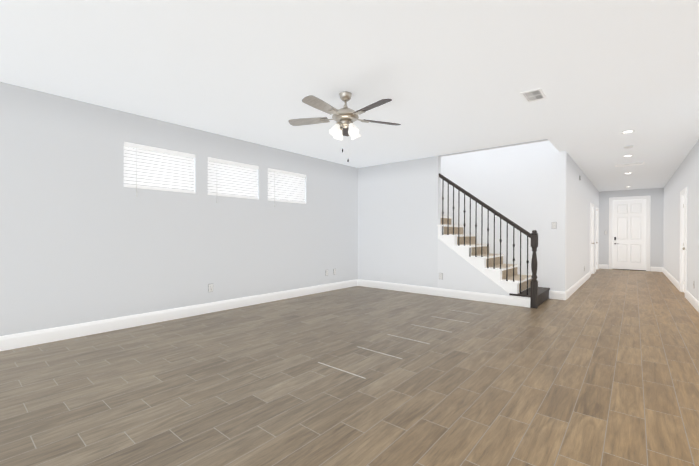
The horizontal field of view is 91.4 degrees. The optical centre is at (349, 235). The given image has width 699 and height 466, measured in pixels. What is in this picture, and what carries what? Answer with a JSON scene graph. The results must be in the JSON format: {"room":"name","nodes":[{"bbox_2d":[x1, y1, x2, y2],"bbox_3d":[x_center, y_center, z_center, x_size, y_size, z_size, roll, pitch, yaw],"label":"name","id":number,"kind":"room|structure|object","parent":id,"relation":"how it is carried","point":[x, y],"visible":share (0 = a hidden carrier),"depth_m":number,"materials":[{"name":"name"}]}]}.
{"room":"empty living room","nodes":[
{"label":"empty living room","id":0,"kind":"room"},
{"bbox_2d":[0,82,357,335],"bbox_3d":[-2.714,-1.623,4.591,0.160,5.600,11.380,0,0,40],"label":"wall","id":1,"kind":"structure","parent":0,"point":[86,235],"depth_m":4.38,"materials":[{"name":"white paint"}]},
{"bbox_2d":[124,142,194,196],"bbox_3d":[-2.608,-0.843,4.706,0.180,0.686,0.916,0,0,40],"label":"window","id":2,"kind":"structure","parent":1,"relation":"in","point":[150,167],"depth_m":4.64,"materials":[{"name":"white plastic"}]},
{"bbox_2d":[208,284,212,291],"bbox_3d":[-2.112,0.802,5.198,0.009,0.125,0.079,0,0,40],"label":"electrical outlet","id":3,"kind":"object","parent":1,"relation":"attached to","point":[210,287],"visible":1,"depth_m":5.19,"materials":[{"name":"grey plastic"}]},
{"bbox_2d":[208,157,258,202],"bbox_3d":[-1.900,-0.844,5.554,0.180,0.686,0.916,0,0,40],"label":"window","id":4,"kind":"structure","parent":1,"relation":"in","point":[231,179],"depth_m":5.50,"materials":[{"name":"white plastic"}]},
{"bbox_2d":[268,168,305,206],"bbox_3d":[-1.196,-0.845,6.399,0.180,0.686,0.916,0,0,40],"label":"window","id":5,"kind":"structure","parent":1,"relation":"in","point":[285,186],"depth_m":6.35,"materials":[{"name":"white plastic"}]},
{"bbox_2d":[0,264,698,350],"bbox_3d":[2.047,1.113,5.694,5.764,0.150,18.769,0,0,40],"label":"baseboard","id":6,"kind":"structure","parent":1,"relation":"attached to","point":[19,340],"depth_m":5.54,"materials":[{"name":"white wood"}]},
{"bbox_2d":[0,269,698,465],"bbox_3d":[3.590,1.248,4.473,10.300,0.100,19.270,0,0,40],"label":"floor","id":7,"kind":"structure","parent":0,"point":[599,367],"depth_m":2.71,"materials":[{"name":"brown wood"}]},
{"bbox_2d":[437,173,549,308],"bbox_3d":[2.030,-0.111,7.133,3.613,2.588,1.156,0,0,40],"label":"staircase","id":8,"kind":"structure","parent":7,"relation":"on","point":[466,262],"depth_m":6.28,"materials":[{"name":"white wood"}]},
{"bbox_2d":[0,0,698,191],"bbox_3d":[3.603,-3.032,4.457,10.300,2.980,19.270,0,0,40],"label":"ceiling","id":9,"kind":"structure","parent":0,"point":[451,76],"depth_m":3.20,"materials":[{"name":"white paint"}]},
{"bbox_2d":[288,91,400,161],"bbox_3d":[-0.052,-1.176,3.711,1.286,0.750,1.270,0,0,40],"label":"ceiling fan","id":10,"kind":"object","parent":9,"relation":"hanging from","point":[345,117],"visible":1,"depth_m":3.68,"materials":[{"name":"silver metal"}]},
{"bbox_2d":[520,88,546,102],"bbox_3d":[2.031,-1.538,3.766,0.205,0.012,0.340,0,0,40],"label":"ceiling vent","id":11,"kind":"object","parent":9,"relation":"in","point":[538,94],"visible":1,"depth_m":3.75,"materials":[{"name":"silver metal"}]},
{"bbox_2d":[621,130,634,133],"bbox_3d":[4.149,-1.540,5.091,0.170,0.006,0.170,0,0,40],"label":"recessed light","id":12,"kind":"object","parent":9,"relation":"in","point":[628,131],"visible":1,"depth_m":5.07,"materials":[{"name":"white plastic"}]},
{"bbox_2d":[624,145,633,148],"bbox_3d":[4.847,-1.527,5.928,0.140,0.034,0.140,0,0,40],"label":"smoke detector","id":13,"kind":"object","parent":9,"relation":"attached to","point":[628,147],"visible":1,"depth_m":5.89,"materials":[{"name":"white plastic"}]},
{"bbox_2d":[615,161,644,166],"bbox_3d":[6.085,-1.539,7.421,0.500,0.012,0.320,0,0,40],"label":"ceiling vent","id":14,"kind":"object","parent":9,"relation":"in","point":[629,164],"visible":1,"depth_m":7.40,"materials":[{"name":"silver metal"}]},
{"bbox_2d":[358,139,547,287],"bbox_3d":[1.724,-1.617,6.762,3.875,5.600,0.120,0,0,40],"label":"wall","id":15,"kind":"structure","parent":0,"point":[399,212],"depth_m":7.21,"materials":[{"name":"white paint"}]},
{"bbox_2d":[441,140,566,297],"bbox_3d":[2.482,-1.618,7.588,3.980,5.600,0.120,0,0,40],"label":"wall","id":16,"kind":"structure","parent":0,"point":[523,186],"depth_m":6.77,"materials":[{"name":"white paint"}]},
{"bbox_2d":[552,222,556,228],"bbox_3d":[3.825,-0.184,6.383,0.079,0.125,0.011,0,0,40],"label":"light switch","id":17,"kind":"object","parent":16,"relation":"attached to","point":[554,225],"visible":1,"depth_m":6.38,"materials":[{"name":"grey plastic"}]},
{"bbox_2d":[566,153,598,290],"bbox_3d":[6.037,-1.611,8.835,0.120,5.600,8.830,0,0,40],"label":"wall","id":18,"kind":"structure","parent":0,"point":[582,193],"depth_m":7.70,"materials":[{"name":"white paint"}]},
{"bbox_2d":[590,203,594,276],"bbox_3d":[7.185,0.127,10.185,0.169,2.120,1.010,0,0,40],"label":"hall door","id":19,"kind":"structure","parent":18,"relation":"in","point":[592,243],"depth_m":10.46,"materials":[{"name":"white wood"}]},
{"bbox_2d":[595,207,598,268],"bbox_3d":[8.306,0.126,11.528,0.169,2.120,1.010,0,0,40],"label":"hall door","id":20,"kind":"structure","parent":18,"relation":"in","point":[596,237],"depth_m":11.82,"materials":[{"name":"white wood"}]},
{"bbox_2d":[599,188,663,270],"bbox_3d":[9.598,-0.181,11.694,1.939,2.740,0.120,0,0,40],"label":"wall","id":21,"kind":"structure","parent":0,"point":[656,224],"depth_m":11.31,"materials":[{"name":"white paint"}]},
{"bbox_2d":[609,196,650,270],"bbox_3d":[9.579,-0.063,11.696,1.090,2.505,0.139,0,0,40],"label":"front door","id":22,"kind":"structure","parent":21,"relation":"in","point":[629,233],"depth_m":11.68,"materials":[{"name":"white wood"}]},
{"bbox_2d":[663,140,698,300],"bbox_3d":[7.033,-0.172,7.134,0.207,2.740,10.211,0,0,40],"label":"wall","id":23,"kind":"structure","parent":0,"point":[685,174],"depth_m":6.26,"materials":[{"name":"white paint"}]},
{"bbox_2d":[680,187,686,297],"bbox_3d":[6.796,0.139,6.882,0.170,2.120,0.980,0,0,40],"label":"hall door","id":24,"kind":"structure","parent":23,"relation":"in","point":[683,228],"depth_m":7.17,"materials":[{"name":"white wood"}]}
]}

